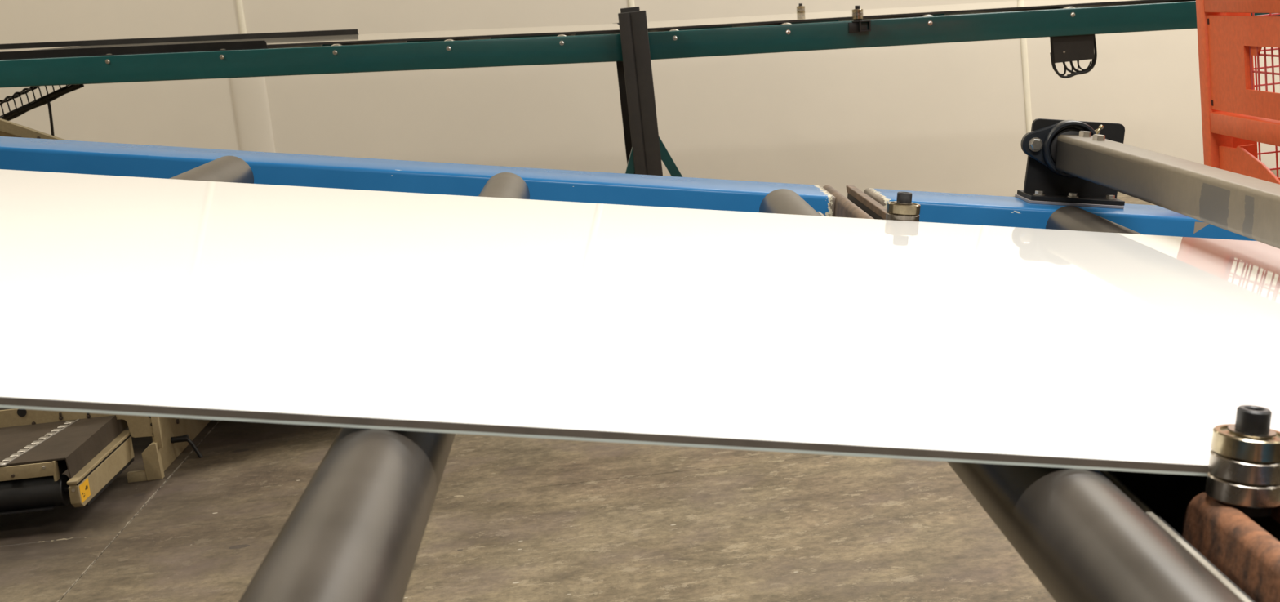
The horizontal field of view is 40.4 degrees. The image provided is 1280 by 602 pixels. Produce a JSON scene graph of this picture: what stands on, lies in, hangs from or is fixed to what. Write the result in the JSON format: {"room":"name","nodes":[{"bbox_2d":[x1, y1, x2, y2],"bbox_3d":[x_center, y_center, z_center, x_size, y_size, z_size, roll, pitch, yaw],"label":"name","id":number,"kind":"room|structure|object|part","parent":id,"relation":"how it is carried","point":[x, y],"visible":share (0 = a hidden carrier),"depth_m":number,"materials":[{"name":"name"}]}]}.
{"room":"factory floor","nodes":[
{"label":"factory floor","id":0,"kind":"room"},
{"bbox_2d":[0,0,1279,198],"bbox_3d":[-0.157,-2.932,9.376,15.500,5.600,0.150,-6,10,-1],"label":"wall","id":1,"kind":"structure","parent":0,"point":[940,117],"depth_m":9.62,"materials":[{"name":"paint"}]},
{"bbox_2d":[235,0,247,34],"bbox_3d":[-2.304,-2.783,9.259,0.034,5.400,0.011,-6,10,-1],"label":"trim","id":2,"kind":"structure","parent":1,"relation":"attached to","point":[239,2],"depth_m":9.47,"materials":[{"name":"paint"}]},
{"bbox_2d":[230,76,275,152],"bbox_3d":[-2.097,-0.708,9.614,0.190,1.170,0.018,-6,10,-1],"label":"trim","id":3,"kind":"structure","parent":1,"relation":"attached to","point":[250,96],"depth_m":9.55,"materials":[{"name":"paint"}]},
{"bbox_2d":[627,0,635,7],"bbox_3d":[-0.196,-3.013,9.279,0.034,5.400,0.011,-6,10,-1],"label":"trim","id":4,"kind":"structure","parent":1,"relation":"attached to","point":[631,2],"depth_m":9.52,"materials":[{"name":"paint"}]},
{"bbox_2d":[1017,0,1031,133],"bbox_3d":[1.927,-3.244,9.299,0.034,5.400,0.011,-6,10,-1],"label":"trim","id":5,"kind":"structure","parent":1,"relation":"attached to","point":[1023,41],"depth_m":9.65,"materials":[{"name":"paint"}]},
{"bbox_2d":[0,168,1279,601],"bbox_3d":[0.359,1.122,1.550,15.500,0.200,16.660,-6,10,-1],"label":"floor","id":6,"kind":"structure","parent":0,"point":[511,518],"depth_m":4.48,"materials":[{"name":"concrete"}]},
{"bbox_2d":[0,118,210,515],"bbox_3d":[-1.750,-0.308,6.008,3.100,1.553,2.558,-6,10,-1],"label":"machine","id":7,"kind":"object","parent":6,"relation":"on","point":[37,446],"visible":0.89,"depth_m":5.19,"materials":[{"name":"beige paint"}]},
{"bbox_2d":[0,84,84,136],"bbox_3d":[-2.352,-0.555,6.586,0.584,0.580,0.125,-6,10,-1],"label":"cable tray","id":8,"kind":"object","parent":7,"relation":"on","point":[48,98],"visible":0.73,"depth_m":6.51,"materials":[{"name":"black paint"}]},
{"bbox_3d":[-2.362,0.369,5.378,1.726,0.289,0.012,-6,10,-1],"label":"plate","id":9,"kind":"part","parent":7,"relation":"part of","materials":[{"name":"beige paint"}]},
{"bbox_3d":[-1.589,0.493,5.155,0.030,0.084,0.598,-6,10,-1],"label":"rail","id":10,"kind":"part","parent":7,"relation":"part of","materials":[{"name":"beige metal"}]},
{"bbox_3d":[-1.542,0.500,5.402,0.108,0.114,0.030,-6,10,-1],"label":"foot post","id":11,"kind":"part","parent":7,"relation":"part of","materials":[{"name":"beige metal"}]},
{"bbox_3d":[-1.571,0.054,6.327,0.015,0.680,1.860,-6,10,-1],"label":"panel","id":12,"kind":"part","parent":7,"relation":"part of","materials":[{"name":"beige paint"}]},
{"bbox_3d":[-1.462,0.474,5.621,0.095,0.090,0.020,-6,10,-1],"label":"lever","id":13,"kind":"part","parent":7,"relation":"part of","materials":[{"name":"black rubber"}]},
{"bbox_2d":[0,118,1279,601],"bbox_3d":[-0.106,0.425,1.543,2.320,1.267,2.305,-6,10,-1],"label":"conveyor","id":14,"kind":"object","parent":6,"relation":"on","point":[355,532],"visible":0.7,"depth_m":1.01,"materials":[{"name":"blue metal"}]},
{"bbox_3d":[-0.174,-0.114,2.533,2.330,0.148,0.160,3,10,-2],"label":"rail","id":15,"kind":"part","parent":14,"relation":"part of","materials":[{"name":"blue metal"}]},
{"bbox_2d":[0,168,1279,475],"bbox_3d":[-0.135,-0.025,1.500,2.210,0.380,1.139,-6,10,-1],"label":"sheet","id":16,"kind":"object","parent":14,"relation":"on","point":[119,295],"visible":1,"depth_m":1.29,"materials":[{"name":"white plastic"}]},
{"bbox_2d":[893,200,914,204],"bbox_3d":[0.317,-0.117,2.086,0.025,0.001,0.025,3,10,-2],"label":"washer","id":17,"kind":"object","parent":14,"relation":"in","point":[895,202],"depth_m":2.08,"materials":[{"name":"silver metal"}]},
{"bbox_3d":[0.643,-0.207,2.571,0.141,0.116,0.086,3,10,-2],"label":"bearing plate","id":18,"kind":"part","parent":14,"relation":"part of","materials":[{"name":"black paint"}]},
{"bbox_2d":[1227,424,1276,437],"bbox_3d":[0.330,0.070,0.938,0.025,0.002,0.025,3,10,-2],"label":"washer","id":19,"kind":"object","parent":14,"relation":"in","point":[1231,428],"depth_m":0.93,"materials":[{"name":"silver metal"}]},
{"bbox_2d":[0,0,1279,177],"bbox_3d":[-0.052,-0.666,7.521,5.596,1.366,2.550,-6,10,-1],"label":"conveyor","id":20,"kind":"object","parent":6,"relation":"on","point":[1071,31],"visible":0.81,"depth_m":6.31,"materials":[{"name":"teal metal"}]},
{"bbox_2d":[0,40,268,60],"bbox_3d":[-2.059,-0.895,6.285,1.421,0.120,0.028,-6,10,-1],"label":"bar","id":21,"kind":"object","parent":20,"relation":"on","point":[248,45],"visible":1,"depth_m":6.29,"materials":[{"name":"black paint"}]},
{"bbox_3d":[-1.448,-0.860,6.310,2.840,0.099,0.045,-3,10,-1],"label":"rail","id":22,"kind":"part","parent":20,"relation":"part of","materials":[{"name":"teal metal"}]},
{"bbox_2d":[31,23,619,50],"bbox_3d":[-1.366,-1.107,7.377,2.565,0.173,2.075,-6,10,-1],"label":"board","id":23,"kind":"object","parent":20,"relation":"on","point":[608,28],"visible":0.67,"depth_m":7.07,"materials":[{"name":"white"}]},
{"bbox_2d":[0,29,358,49],"bbox_3d":[-2.343,-1.251,8.360,1.970,0.152,0.025,-6,10,-1],"label":"bar","id":24,"kind":"object","parent":23,"relation":"on","point":[346,32],"visible":1,"depth_m":8.35,"materials":[{"name":"black paint"}]},
{"bbox_3d":[-1.510,-1.232,8.498,2.840,0.099,0.045,-3,10,-1],"label":"rail","id":25,"kind":"part","parent":20,"relation":"part of","materials":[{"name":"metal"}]},
{"bbox_3d":[-0.025,-0.787,8.694,0.205,1.200,0.200,-6,10,-1],"label":"support post","id":26,"kind":"part","parent":20,"relation":"part of","materials":[{"name":"black metal"}]},
{"bbox_3d":[-0.018,-0.882,6.359,0.069,0.376,0.050,-6,10,-1],"label":"post","id":27,"kind":"part","parent":20,"relation":"part of","materials":[{"name":"black metal"}]},
{"bbox_3d":[0.036,-0.425,6.356,0.099,1.250,0.081,-6,10,-1],"label":"support post","id":28,"kind":"part","parent":20,"relation":"part of","materials":[{"name":"black metal"}]},
{"bbox_3d":[1.287,-1.379,8.551,2.758,0.099,0.045,-3,10,-1],"label":"rail","id":29,"kind":"part","parent":20,"relation":"part of","materials":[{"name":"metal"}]},
{"bbox_2d":[647,0,1178,31],"bbox_3d":[1.050,-1.232,7.423,2.188,0.117,2.075,-6,10,-1],"label":"board","id":30,"kind":"object","parent":20,"relation":"on","point":[1028,4],"visible":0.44,"depth_m":6.83,"materials":[{"name":"white"}]},
{"bbox_3d":[1.348,-1.007,6.363,2.758,0.099,0.045,-3,10,-1],"label":"rail","id":31,"kind":"part","parent":20,"relation":"part of","materials":[{"name":"teal metal"}]},
{"bbox_3d":[1.588,-0.949,6.383,0.155,0.138,0.012,-6,10,-1],"label":"hose plate","id":32,"kind":"part","parent":20,"relation":"part of","materials":[{"name":"black metal"}]},
{"bbox_2d":[1195,0,1279,184],"bbox_3d":[1.526,-0.101,3.116,0.785,1.420,0.692,-6,10,-1],"label":"wire cage","id":33,"kind":"object","parent":6,"relation":"on","point":[1236,116],"visible":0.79,"depth_m":3.23,"materials":[{"name":"orange paint"}]},
{"bbox_3d":[1.149,-0.115,3.432,0.045,1.420,0.045,-6,10,-1],"label":"corner post","id":34,"kind":"part","parent":33,"relation":"part of","materials":[{"name":"orange metal"}]},
{"bbox_3d":[1.093,-0.630,3.014,0.035,0.258,0.602,-6,10,-1],"label":"panel","id":35,"kind":"part","parent":33,"relation":"part of","materials":[{"name":"orange paint"}]},
{"bbox_3d":[1.107,-0.409,3.052,0.005,0.180,0.602,-6,10,-1],"label":"panel","id":36,"kind":"part","parent":33,"relation":"part of","materials":[{"name":"orange paint"}]},
{"bbox_3d":[1.128,-0.297,3.072,0.033,0.040,0.602,-6,10,-1],"label":"rail","id":37,"kind":"part","parent":33,"relation":"part of","materials":[{"name":"orange metal"}]},
{"bbox_3d":[1.496,-0.519,3.368,0.750,0.680,0.010,-6,10,-1],"label":"plate","id":38,"kind":"part","parent":33,"relation":"part of","materials":[{"name":"orange paint"}]}
]}

